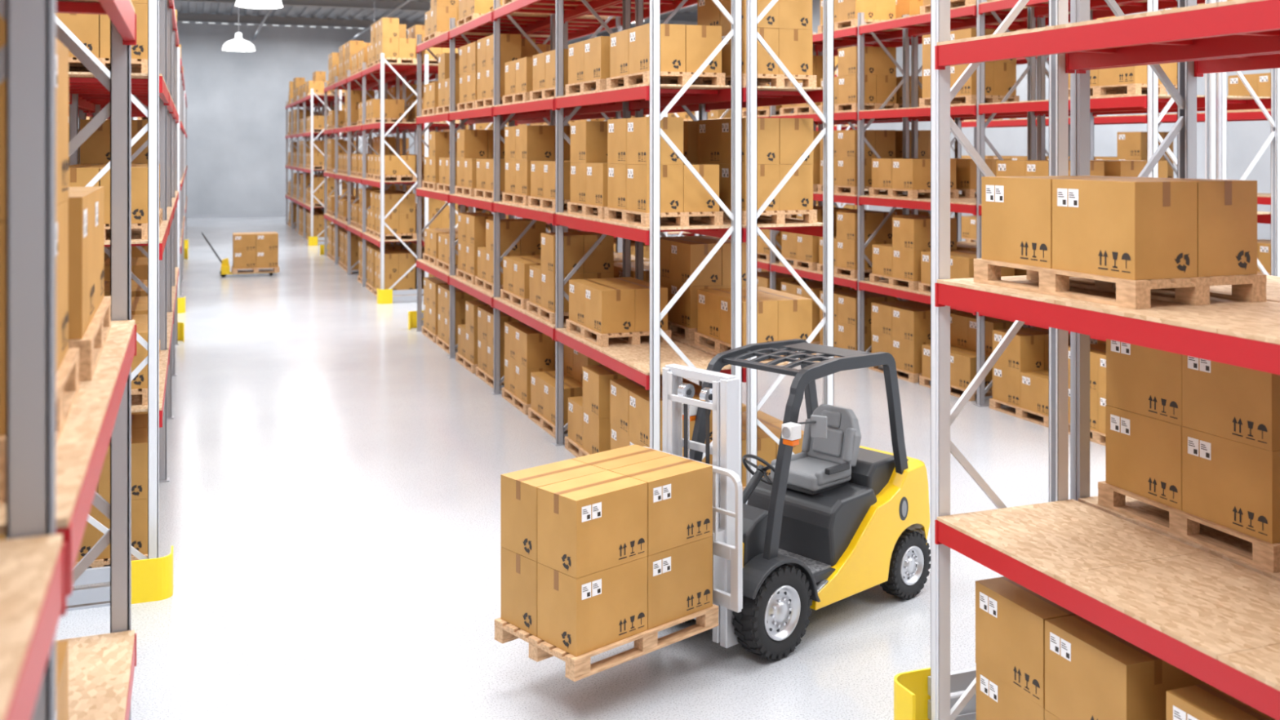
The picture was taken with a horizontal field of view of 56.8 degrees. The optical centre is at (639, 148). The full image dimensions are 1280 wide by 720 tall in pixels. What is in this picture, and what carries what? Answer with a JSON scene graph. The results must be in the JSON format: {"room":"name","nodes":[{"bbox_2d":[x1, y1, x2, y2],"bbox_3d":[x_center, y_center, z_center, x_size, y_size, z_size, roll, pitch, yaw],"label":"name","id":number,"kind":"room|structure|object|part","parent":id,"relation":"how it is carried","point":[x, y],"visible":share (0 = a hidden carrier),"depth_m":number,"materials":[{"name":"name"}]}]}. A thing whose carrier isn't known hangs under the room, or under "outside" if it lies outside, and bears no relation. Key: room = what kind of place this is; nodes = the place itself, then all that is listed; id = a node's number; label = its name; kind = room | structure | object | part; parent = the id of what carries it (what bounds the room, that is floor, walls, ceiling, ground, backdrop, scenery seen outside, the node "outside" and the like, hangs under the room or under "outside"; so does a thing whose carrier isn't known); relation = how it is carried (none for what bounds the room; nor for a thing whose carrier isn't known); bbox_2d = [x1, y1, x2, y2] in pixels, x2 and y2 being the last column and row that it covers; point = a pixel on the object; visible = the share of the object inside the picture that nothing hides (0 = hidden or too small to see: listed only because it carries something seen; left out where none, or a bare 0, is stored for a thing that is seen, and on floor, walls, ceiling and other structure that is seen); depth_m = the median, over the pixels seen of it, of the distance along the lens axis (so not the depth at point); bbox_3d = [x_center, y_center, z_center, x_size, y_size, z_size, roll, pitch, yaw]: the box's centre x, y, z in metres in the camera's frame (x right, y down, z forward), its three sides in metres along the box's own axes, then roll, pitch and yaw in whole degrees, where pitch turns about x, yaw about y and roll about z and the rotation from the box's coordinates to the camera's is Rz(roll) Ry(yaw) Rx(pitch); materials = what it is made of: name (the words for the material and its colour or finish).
{"room":"warehouse","nodes":[
{"label":"warehouse","id":0,"kind":"room"},
{"bbox_2d":[86,116,133,119],"bbox_3d":[-14.856,0.257,33.940,1.080,7.187,13.750,0,0,-21],"label":"rack","id":1,"kind":"object","parent":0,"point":[87,117],"visible":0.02,"depth_m":28.25,"materials":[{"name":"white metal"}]},
{"bbox_2d":[68,22,596,215],"bbox_3d":[-17.303,-1.550,68.452,34.000,10.800,0.300,0,0,-21],"label":"wall","id":2,"kind":"structure","parent":0,"point":[236,100],"depth_m":66.45,"materials":[{"name":"paint"}]},
{"bbox_2d":[186,213,285,217],"bbox_3d":[-17.244,3.775,68.297,34.000,0.150,0.030,0,0,-21],"label":"baseboard","id":3,"kind":"structure","parent":2,"relation":"attached to","point":[255,215],"depth_m":66.26,"materials":[{"name":"grey"}]},
{"bbox_2d":[252,0,697,42],"bbox_3d":[-3.703,-6.150,31.739,24.620,0.120,78.000,0,0,-21],"label":"ceiling pipes","id":4,"kind":"object","parent":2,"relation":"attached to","point":[402,5],"visible":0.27,"depth_m":55.80,"materials":[{"name":"grey"}]},
{"bbox_2d":[173,0,697,36],"bbox_3d":[-3.232,-7.000,32.077,34.620,0.100,78.300,0,0,-21],"label":"ceiling","id":5,"kind":"structure","parent":0,"point":[197,7],"depth_m":60.91,"materials":[{"name":"metal"}]},
{"bbox_2d":[173,0,697,36],"bbox_3d":[-4.353,-6.720,34.166,34.000,0.420,63.300,0,0,-21],"label":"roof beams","id":6,"kind":"structure","parent":5,"relation":"attached to","point":[359,4],"depth_m":60.74,"materials":[{"name":"grey"}]},
{"bbox_2d":[222,6,255,51],"bbox_3d":[-15.900,-5.200,46.908,1.250,2.600,1.250,0,0,-21],"label":"pendant lamp","id":7,"kind":"object","parent":6,"relation":"hanging from","point":[237,44],"visible":1,"depth_m":46.60,"materials":[{"name":"white metal"}]},
{"bbox_2d":[235,0,283,8],"bbox_3d":[-10.423,-5.200,32.407,1.250,2.600,1.250,0,0,-21],"label":"pendant lamp","id":8,"kind":"object","parent":6,"relation":"hanging from","point":[259,4],"visible":1,"depth_m":32.30,"materials":[{"name":"white"}]},
{"bbox_2d":[56,216,1105,719],"bbox_3d":[-3.470,3.950,31.827,34.000,0.200,78.000,0,0,-21],"label":"floor","id":9,"kind":"structure","parent":0,"point":[330,502],"depth_m":11.64,"materials":[{"name":"white concrete"}]},
{"bbox_2d":[0,104,108,539],"bbox_3d":[-8.213,0.257,16.353,1.080,7.187,13.750,0,0,-21],"label":"rack","id":10,"kind":"object","parent":9,"relation":"on","point":[83,113],"visible":0.02,"depth_m":16.47,"materials":[{"name":"white metal"}]},
{"bbox_3d":[-8.213,0.725,16.353,1.080,6.250,0.150,0,0,-21],"label":"upright frame","id":11,"kind":"part","parent":10,"relation":"part of","materials":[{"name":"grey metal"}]},
{"bbox_2d":[0,0,136,719],"bbox_3d":[-1.761,0.257,2.413,1.080,7.187,6.950,0,0,-21],"label":"rack","id":12,"kind":"object","parent":9,"relation":"on","point":[68,348],"visible":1,"depth_m":2.81,"materials":[{"name":"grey metal"}]},
{"bbox_3d":[-1.761,0.725,2.413,1.080,6.250,0.150,0,0,-21],"label":"upright frame","id":13,"kind":"part","parent":12,"relation":"part of","materials":[{"name":"grey metal"}]},
{"bbox_3d":[-2.963,0.725,5.594,1.080,6.250,0.150,0,0,-21],"label":"upright frame","id":14,"kind":"part","parent":12,"relation":"part of","materials":[{"name":"grey metal"}]},
{"bbox_2d":[56,0,178,568],"bbox_3d":[-7.175,0.257,16.745,1.080,7.187,13.750,0,0,-21],"label":"rack","id":15,"kind":"object","parent":9,"relation":"on","point":[154,193],"visible":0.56,"depth_m":10.79,"materials":[{"name":"white metal"}]},
{"bbox_3d":[-5.973,0.725,13.564,1.080,6.250,0.150,0,0,-21],"label":"upright frame","id":16,"kind":"part","parent":15,"relation":"part of","materials":[{"name":"grey metal"}]},
{"bbox_3d":[-7.175,0.725,16.745,1.080,6.250,0.150,0,0,-21],"label":"upright frame","id":17,"kind":"part","parent":15,"relation":"part of","materials":[{"name":"grey metal"}]},
{"bbox_3d":[-8.376,0.725,19.926,1.080,6.250,0.150,0,0,-21],"label":"upright frame","id":18,"kind":"part","parent":15,"relation":"part of","materials":[{"name":"grey metal"}]},
{"bbox_3d":[-9.577,0.725,23.107,1.080,6.250,0.150,0,0,-21],"label":"upright frame","id":19,"kind":"part","parent":15,"relation":"part of","materials":[{"name":"grey metal"}]},
{"bbox_2d":[66,546,173,611],"bbox_3d":[-5.162,3.670,9.845,2.380,0.360,0.307,0,0,-21],"label":"guard","id":20,"kind":"object","parent":9,"relation":"on","point":[152,579],"visible":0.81,"depth_m":10.02,"materials":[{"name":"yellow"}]},
{"bbox_2d":[133,9,185,297],"bbox_3d":[-13.817,0.257,34.332,1.080,7.187,13.750,0,0,-21],"label":"rack","id":21,"kind":"object","parent":9,"relation":"on","point":[180,82],"visible":0.13,"depth_m":28.20,"materials":[{"name":"white metal"}]},
{"bbox_3d":[-12.616,0.725,31.152,1.080,6.250,0.150,0,0,-21],"label":"upright frame","id":22,"kind":"part","parent":21,"relation":"part of","materials":[{"name":"grey metal"}]},
{"bbox_3d":[-13.817,0.725,34.332,1.080,6.250,0.150,0,0,-21],"label":"upright frame","id":23,"kind":"part","parent":21,"relation":"part of","materials":[{"name":"grey metal"}]},
{"bbox_3d":[-15.019,0.725,37.513,1.080,6.250,0.150,0,0,-21],"label":"upright frame","id":24,"kind":"part","parent":21,"relation":"part of","materials":[{"name":"grey metal"}]},
{"bbox_2d":[177,322,184,342],"bbox_3d":[-10.226,3.670,23.253,2.380,0.360,0.307,0,0,-21],"label":"guard","id":25,"kind":"object","parent":9,"relation":"on","point":[180,326],"visible":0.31,"depth_m":23.76,"materials":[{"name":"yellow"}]},
{"bbox_2d":[177,296,185,313],"bbox_3d":[-11.804,3.670,27.432,2.380,0.360,0.307,0,0,-21],"label":"guard","id":26,"kind":"object","parent":9,"relation":"on","point":[180,301],"visible":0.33,"depth_m":27.69,"materials":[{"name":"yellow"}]},
{"bbox_2d":[182,68,186,239],"bbox_3d":[-20.460,0.257,51.920,1.080,7.187,13.750,0,0,-21],"label":"rack","id":27,"kind":"object","parent":9,"relation":"on","point":[184,93],"visible":0.09,"depth_m":45.73,"materials":[{"name":"white metal"}]},
{"bbox_3d":[-18.057,0.725,45.558,1.080,6.250,0.150,0,0,-21],"label":"upright frame","id":28,"kind":"part","parent":27,"relation":"part of","materials":[{"name":"white metal"}]},
{"bbox_3d":[-20.460,0.725,51.920,1.080,6.250,0.150,0,0,-21],"label":"upright frame","id":29,"kind":"part","parent":27,"relation":"part of","materials":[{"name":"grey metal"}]},
{"bbox_3d":[-22.863,0.725,58.281,1.080,6.250,0.150,0,0,-21],"label":"upright frame","id":30,"kind":"part","parent":27,"relation":"part of","materials":[{"name":"grey metal"}]},
{"bbox_2d":[183,248,187,259],"bbox_3d":[-16.869,3.670,40.840,2.380,0.360,0.307,0,0,-21],"label":"guard","id":31,"kind":"object","parent":9,"relation":"on","point":[185,250],"visible":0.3,"depth_m":41.34,"materials":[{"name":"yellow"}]},
{"bbox_2d":[183,239,188,248],"bbox_3d":[-18.447,3.670,45.020,2.380,0.360,0.307,0,0,-21],"label":"guard","id":32,"kind":"object","parent":9,"relation":"on","point":[185,242],"visible":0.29,"depth_m":45.28,"materials":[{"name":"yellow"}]},
{"bbox_2d":[201,231,279,276],"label":"jack","id":33,"kind":"object","parent":9,"relation":"on","point":[254,251],"visible":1,"depth_m":35.60,"materials":[{"name":"yellow"}]},
{"bbox_2d":[284,71,334,241],"bbox_3d":[-15.100,0.257,53.944,1.080,7.187,13.750,0,0,-21],"label":"rack","id":34,"kind":"object","parent":9,"relation":"on","point":[306,190],"visible":0.95,"depth_m":50.96,"materials":[{"name":"white metal"}]},
{"bbox_3d":[-17.502,0.725,60.306,1.080,6.250,0.150,0,0,-21],"label":"upright frame","id":35,"kind":"part","parent":34,"relation":"part of","materials":[{"name":"grey metal"}]},
{"bbox_3d":[-16.301,0.725,57.125,1.080,6.250,0.150,0,0,-21],"label":"upright frame","id":36,"kind":"part","parent":34,"relation":"part of","materials":[{"name":"grey metal"}]},
{"bbox_3d":[-15.100,0.725,53.944,1.080,6.250,0.150,0,0,-21],"label":"upright frame","id":37,"kind":"part","parent":34,"relation":"part of","materials":[{"name":"grey metal"}]},
{"bbox_3d":[-13.898,0.725,50.764,1.080,6.250,0.150,0,0,-21],"label":"upright frame","id":38,"kind":"part","parent":34,"relation":"part of","materials":[{"name":"grey metal"}]},
{"bbox_3d":[-12.697,0.725,47.583,1.080,6.250,0.150,0,0,-21],"label":"upright frame","id":39,"kind":"part","parent":34,"relation":"part of","materials":[{"name":"white metal"}]},
{"bbox_2d":[308,236,328,245],"bbox_3d":[-12.048,3.670,47.436,2.380,0.360,0.307,0,0,-21],"label":"guard","id":40,"kind":"object","parent":9,"relation":"on","point":[313,241],"visible":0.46,"depth_m":46.96,"materials":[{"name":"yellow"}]},
{"bbox_2d":[320,244,328,255],"bbox_3d":[-10.470,3.670,43.257,2.380,0.360,0.307,0,0,-21],"label":"guard","id":41,"kind":"object","parent":9,"relation":"on","point":[322,246],"visible":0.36,"depth_m":42.99,"materials":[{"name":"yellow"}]},
{"bbox_2d":[308,89,362,209],"bbox_3d":[-14.061,0.257,54.337,1.080,7.187,13.750,0,0,-21],"label":"rack","id":42,"kind":"object","parent":9,"relation":"on","point":[343,187],"visible":0.05,"depth_m":49.80,"materials":[{"name":"white metal"}]},
{"bbox_3d":[-15.263,0.725,57.517,1.080,6.250,0.150,0,0,-21],"label":"upright frame","id":43,"kind":"part","parent":42,"relation":"part of","materials":[{"name":"grey metal"}]},
{"bbox_3d":[-14.061,0.725,54.337,1.080,6.250,0.150,0,0,-21],"label":"upright frame","id":44,"kind":"part","parent":42,"relation":"part of","materials":[{"name":"grey metal"}]},
{"bbox_3d":[-12.860,0.725,51.156,1.080,6.250,0.150,0,0,-21],"label":"upright frame","id":45,"kind":"part","parent":42,"relation":"part of","materials":[{"name":"grey metal"}]},
{"bbox_3d":[-11.659,0.725,47.975,1.080,6.250,0.150,0,0,-21],"label":"upright frame","id":46,"kind":"part","parent":42,"relation":"part of","materials":[{"name":"white metal"}]},
{"bbox_2d":[324,17,417,297],"bbox_3d":[-8.457,0.257,36.357,1.080,7.187,13.750,0,0,-21],"label":"rack","id":47,"kind":"object","parent":9,"relation":"on","point":[362,236],"visible":0.99,"depth_m":32.63,"materials":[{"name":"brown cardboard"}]},
{"bbox_3d":[-10.860,0.725,42.718,1.080,6.250,0.150,0,0,-21],"label":"upright frame","id":48,"kind":"part","parent":47,"relation":"part of","materials":[{"name":"grey metal"}]},
{"bbox_3d":[-9.658,0.725,39.538,1.080,6.250,0.150,0,0,-21],"label":"upright frame","id":49,"kind":"part","parent":47,"relation":"part of","materials":[{"name":"grey metal"}]},
{"bbox_3d":[-8.457,0.725,36.357,1.080,6.250,0.150,0,0,-21],"label":"upright frame","id":50,"kind":"part","parent":47,"relation":"part of","materials":[{"name":"grey metal"}]},
{"bbox_3d":[-7.255,0.725,33.176,1.080,6.250,0.150,0,0,-21],"label":"upright frame","id":51,"kind":"part","parent":47,"relation":"part of","materials":[{"name":"grey metal"}]},
{"bbox_3d":[-6.054,0.725,29.996,1.080,6.250,0.150,0,0,-21],"label":"upright frame","id":52,"kind":"part","parent":47,"relation":"part of","materials":[{"name":"white metal"}]},
{"bbox_2d":[377,288,423,303],"bbox_3d":[-5.405,3.670,29.849,2.380,0.360,0.307,0,0,-21],"label":"guard","id":53,"kind":"object","parent":9,"relation":"on","point":[384,295],"visible":0.48,"depth_m":29.47,"materials":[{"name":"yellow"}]},
{"bbox_2d":[355,24,460,295],"bbox_3d":[-7.418,0.257,36.749,1.080,7.187,13.750,0,0,-21],"label":"rack","id":54,"kind":"object","parent":9,"relation":"on","point":[430,206],"visible":0.16,"depth_m":32.09,"materials":[{"name":"white metal"}]},
{"bbox_3d":[-9.821,0.725,43.111,1.080,6.250,0.150,0,0,-21],"label":"upright frame","id":55,"kind":"part","parent":54,"relation":"part of","materials":[{"name":"grey metal"}]},
{"bbox_3d":[-8.620,0.725,39.930,1.080,6.250,0.150,0,0,-21],"label":"upright frame","id":56,"kind":"part","parent":54,"relation":"part of","materials":[{"name":"grey metal"}]},
{"bbox_3d":[-7.418,0.725,36.749,1.080,6.250,0.150,0,0,-21],"label":"upright frame","id":57,"kind":"part","parent":54,"relation":"part of","materials":[{"name":"grey metal"}]},
{"bbox_3d":[-6.217,0.725,33.569,1.080,6.250,0.150,0,0,-21],"label":"upright frame","id":58,"kind":"part","parent":54,"relation":"part of","materials":[{"name":"grey metal"}]},
{"bbox_3d":[-5.016,0.725,30.388,1.080,6.250,0.150,0,0,-21],"label":"upright frame","id":59,"kind":"part","parent":54,"relation":"part of","materials":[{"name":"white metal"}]},
{"bbox_2d":[408,310,423,329],"bbox_3d":[-3.827,3.670,25.670,2.380,0.360,0.307,0,0,-21],"label":"guard","id":60,"kind":"object","parent":9,"relation":"on","point":[412,315],"visible":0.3,"depth_m":25.43,"materials":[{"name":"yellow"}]},
{"bbox_2d":[422,120,493,214],"bbox_3d":[-8.944,0.257,56.269,1.080,7.187,13.750,0,0,-21],"label":"rack","id":61,"kind":"object","parent":9,"relation":"on","point":[488,126],"visible":0.05,"depth_m":50.30,"materials":[{"name":"white metal"}]},
{"bbox_3d":[-6.541,0.725,49.908,1.080,6.250,0.150,0,0,-21],"label":"upright frame","id":62,"kind":"part","parent":61,"relation":"part of","materials":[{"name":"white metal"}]},
{"bbox_2d":[475,122,521,218],"bbox_3d":[-7.906,0.257,56.661,1.080,7.187,13.750,0,0,-21],"label":"rack","id":63,"kind":"object","parent":9,"relation":"on","point":[491,213],"visible":0.02,"depth_m":51.29,"materials":[{"name":"white metal"}]},
{"bbox_2d":[415,0,742,483],"bbox_3d":[-1.814,0.257,18.770,1.080,7.187,13.750,0,0,-21],"label":"rack","id":64,"kind":"object","parent":9,"relation":"on","point":[584,349],"visible":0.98,"depth_m":15.71,"materials":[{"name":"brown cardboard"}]},
{"bbox_3d":[-4.217,0.725,25.131,1.080,6.250,0.150,0,0,-21],"label":"upright frame","id":65,"kind":"part","parent":64,"relation":"part of","materials":[{"name":"grey metal"}]},
{"bbox_3d":[-3.015,0.725,21.950,1.080,6.250,0.150,0,0,-21],"label":"upright frame","id":66,"kind":"part","parent":64,"relation":"part of","materials":[{"name":"grey metal"}]},
{"bbox_3d":[-1.814,0.725,18.770,1.080,6.250,0.150,0,0,-21],"label":"upright frame","id":67,"kind":"part","parent":64,"relation":"part of","materials":[{"name":"grey metal"}]},
{"bbox_3d":[-0.613,0.725,15.589,1.080,6.250,0.150,0,0,-21],"label":"upright frame","id":68,"kind":"part","parent":64,"relation":"part of","materials":[{"name":"grey metal"}]},
{"bbox_3d":[0.589,0.725,12.408,1.080,6.250,0.150,0,0,-21],"label":"upright frame","id":69,"kind":"part","parent":64,"relation":"part of","materials":[{"name":"white metal"}]},
{"bbox_2d":[504,115,661,258],"bbox_3d":[-2.301,0.257,38.682,1.080,7.187,13.750,0,0,-21],"label":"rack","id":70,"kind":"object","parent":9,"relation":"on","point":[646,247],"visible":0.02,"depth_m":35.79,"materials":[{"name":"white metal"}]},
{"bbox_2d":[546,111,698,244],"bbox_3d":[-1.263,0.511,39.074,1.080,6.677,13.750,0,0,-21],"label":"rack","id":71,"kind":"object","parent":9,"relation":"on","point":[686,117],"visible":0.02,"depth_m":33.01,"materials":[{"name":"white metal"}]},
{"bbox_3d":[1.140,0.725,32.713,1.080,6.250,0.150,0,0,-21],"label":"upright frame","id":72,"kind":"part","parent":71,"relation":"part of","materials":[{"name":"white metal"}]},
{"bbox_2d":[468,0,833,490],"bbox_3d":[-0.776,0.257,19.162,1.080,7.187,13.750,0,0,-21],"label":"rack","id":73,"kind":"object","parent":9,"relation":"on","point":[777,153],"visible":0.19,"depth_m":13.14,"materials":[{"name":"white metal"}]},
{"bbox_3d":[-3.178,0.725,25.523,1.080,6.250,0.150,0,0,-21],"label":"upright frame","id":74,"kind":"part","parent":73,"relation":"part of","materials":[{"name":"grey metal"}]},
{"bbox_3d":[-1.977,0.725,22.343,1.080,6.250,0.150,0,0,-21],"label":"upright frame","id":75,"kind":"part","parent":73,"relation":"part of","materials":[{"name":"grey metal"}]},
{"bbox_3d":[-0.776,0.725,19.162,1.080,6.250,0.150,0,0,-21],"label":"upright frame","id":76,"kind":"part","parent":73,"relation":"part of","materials":[{"name":"grey metal"}]},
{"bbox_3d":[0.426,0.725,15.981,1.080,6.250,0.150,0,0,-21],"label":"upright frame","id":77,"kind":"part","parent":73,"relation":"part of","materials":[{"name":"grey metal"}]},
{"bbox_3d":[1.627,0.725,12.801,1.080,6.250,0.150,0,0,-21],"label":"upright frame","id":78,"kind":"part","parent":73,"relation":"part of","materials":[{"name":"white metal"}]},
{"bbox_2d":[669,56,868,236],"bbox_3d":[3.826,0.257,40.996,1.080,7.187,13.750,0,0,-21],"label":"rack","id":79,"kind":"object","parent":9,"relation":"on","point":[717,113],"visible":0.02,"depth_m":35.09,"materials":[{"name":"white metal"}]},
{"bbox_3d":[6.229,0.725,34.635,1.080,6.250,0.150,0,0,-21],"label":"upright frame","id":80,"kind":"part","parent":79,"relation":"part of","materials":[{"name":"white metal"}]},
{"bbox_2d":[644,338,930,660],"bbox_3d":[0.829,2.769,9.472,3.930,2.159,1.347,0,0,-42],"label":"forklift","id":81,"kind":"object","parent":9,"relation":"on","point":[835,519],"visible":0.84,"depth_m":9.55,"materials":[{"name":"yellow metal"}]},
{"bbox_2d":[494,444,718,681],"bbox_3d":[-0.228,2.887,8.486,1.350,1.166,0.900,0,0,-42],"label":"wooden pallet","id":82,"kind":"object","parent":81,"relation":"on","point":[602,552],"visible":1,"depth_m":8.14,"materials":[{"name":"brown wood"}]},
{"bbox_3d":[0.634,3.240,9.295,0.255,0.500,0.680,0,0,-42],"label":"panel","id":83,"kind":"part","parent":81,"relation":"part of","materials":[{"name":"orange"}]},
{"bbox_3d":[0.966,3.416,9.596,0.740,0.132,1.055,0,0,-42],"label":"floor plate","id":84,"kind":"part","parent":81,"relation":"part of","materials":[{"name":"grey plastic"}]},
{"bbox_2d":[770,452,851,491],"bbox_3d":[1.448,2.732,10.032,0.500,0.165,0.550,0,0,-42],"label":"seat cushion","id":85,"kind":"object","parent":81,"relation":"on","point":[808,471],"depth_m":9.90,"materials":[{"name":"grey fabric"}]},
{"bbox_2d":[746,474,876,566],"bbox_3d":[1.452,3.111,10.036,0.652,0.558,0.920,0,0,-42],"label":"hood","id":86,"kind":"object","parent":81,"relation":"attached to","point":[820,526],"depth_m":9.71,"materials":[{"name":"grey plastic"}]},
{"bbox_3d":[1.486,2.737,9.990,0.460,0.225,0.535,0,0,-42],"label":"seat","id":87,"kind":"part","parent":81,"relation":"part of","materials":[{"name":"grey plastic"}]},
{"bbox_3d":[1.653,2.461,10.219,0.145,0.470,0.540,16,-11,-41],"label":"seat","id":88,"kind":"part","parent":81,"relation":"part of","materials":[{"name":"grey"}]},
{"bbox_2d":[893,666,976,719],"bbox_3d":[2.802,3.670,8.120,2.380,0.360,0.307,0,0,-21],"label":"guard","id":89,"kind":"object","parent":9,"relation":"on","point":[912,689],"visible":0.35,"depth_m":7.92,"materials":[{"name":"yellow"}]},
{"bbox_2d":[706,0,1216,445],"bbox_3d":[4.341,0.257,21.095,1.080,7.187,13.750,0,0,-21],"label":"rack","id":90,"kind":"object","parent":9,"relation":"on","point":[885,256],"visible":0.46,"depth_m":19.65,"materials":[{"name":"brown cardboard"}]},
{"bbox_3d":[1.939,0.725,27.456,1.080,6.250,0.150,0,0,-21],"label":"upright frame","id":91,"kind":"part","parent":90,"relation":"part of","materials":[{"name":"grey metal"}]},
{"bbox_3d":[3.140,0.725,24.275,1.080,6.250,0.150,0,0,-21],"label":"upright frame","id":92,"kind":"part","parent":90,"relation":"part of","materials":[{"name":"grey metal"}]},
{"bbox_3d":[4.341,0.725,21.095,1.080,6.250,0.150,0,0,-21],"label":"upright frame","id":93,"kind":"part","parent":90,"relation":"part of","materials":[{"name":"grey metal"}]},
{"bbox_3d":[5.543,0.725,17.914,1.080,6.250,0.150,0,0,-21],"label":"upright frame","id":94,"kind":"part","parent":90,"relation":"part of","materials":[{"name":"grey metal"}]},
{"bbox_3d":[6.744,0.725,14.733,1.080,6.250,0.150,0,0,-21],"label":"upright frame","id":95,"kind":"part","parent":90,"relation":"part of","materials":[{"name":"white metal"}]},
{"bbox_2d":[757,0,1279,346],"bbox_3d":[5.380,0.257,21.487,1.080,7.187,13.750,0,0,-21],"label":"rack","id":96,"kind":"object","parent":9,"relation":"on","point":[919,140],"visible":0.02,"depth_m":18.11,"materials":[{"name":"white metal"}]},
{"bbox_3d":[4.178,0.725,24.668,1.080,6.250,0.150,0,0,-21],"label":"upright frame","id":97,"kind":"part","parent":96,"relation":"part of","materials":[{"name":"grey metal"}]},
{"bbox_3d":[5.380,0.725,21.487,1.080,6.250,0.150,0,0,-21],"label":"upright frame","id":98,"kind":"part","parent":96,"relation":"part of","materials":[{"name":"grey metal"}]},
{"bbox_3d":[6.581,0.725,18.306,1.080,6.250,0.150,0,0,-21],"label":"upright frame","id":99,"kind":"part","parent":96,"relation":"part of","materials":[{"name":"grey metal"}]},
{"bbox_3d":[7.783,0.725,15.126,1.080,6.250,0.150,0,0,-21],"label":"upright frame","id":100,"kind":"part","parent":96,"relation":"part of","materials":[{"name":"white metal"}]},
{"bbox_2d":[930,0,1279,719],"bbox_3d":[3.557,0.257,4.550,1.080,7.187,6.950,0,0,-21],"label":"rack","id":101,"kind":"object","parent":9,"relation":"on","point":[1093,613],"visible":1,"depth_m":6.55,"materials":[{"name":"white metal"}]},
{"bbox_3d":[2.355,0.725,7.731,1.080,6.250,0.150,0,0,-21],"label":"upright frame","id":102,"kind":"part","parent":101,"relation":"part of","materials":[{"name":"white metal"}]},
{"bbox_2d":[950,0,1271,275],"bbox_3d":[10.469,0.257,23.409,1.080,7.187,13.750,0,0,-21],"label":"rack","id":103,"kind":"object","parent":9,"relation":"on","point":[1132,145],"visible":0.06,"depth_m":23.60,"materials":[{"name":"white metal"}]},
{"bbox_3d":[8.066,0.725,29.770,1.080,6.250,0.150,0,0,-21],"label":"upright frame","id":104,"kind":"part","parent":103,"relation":"part of","materials":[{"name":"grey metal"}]},
{"bbox_3d":[9.268,0.725,26.590,1.080,6.250,0.150,0,0,-21],"label":"upright frame","id":105,"kind":"part","parent":103,"relation":"part of","materials":[{"name":"grey metal"}]},
{"bbox_3d":[10.469,0.725,23.409,1.080,6.250,0.150,0,0,-21],"label":"upright frame","id":106,"kind":"part","parent":103,"relation":"part of","materials":[{"name":"grey metal"}]},
{"bbox_2d":[1070,0,1279,581],"bbox_3d":[4.595,0.511,4.942,1.080,6.677,6.950,0,0,-21],"label":"rack","id":107,"kind":"object","parent":9,"relation":"on","point":[1193,444],"visible":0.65,"depth_m":7.23,"materials":[{"name":"white metal"}]},
{"bbox_3d":[3.394,0.725,8.123,1.080,6.250,0.150,0,0,-21],"label":"upright frame","id":108,"kind":"part","parent":107,"relation":"part of","materials":[{"name":"grey metal"}]},
{"bbox_2d":[671,0,1271,241],"bbox_3d":[12.521,-1.550,38.027,0.300,10.800,78.300,0,0,-21],"label":"wall","id":109,"kind":"structure","parent":0,"point":[1245,139],"depth_m":33.55,"materials":[{"name":"concrete"}]}
]}

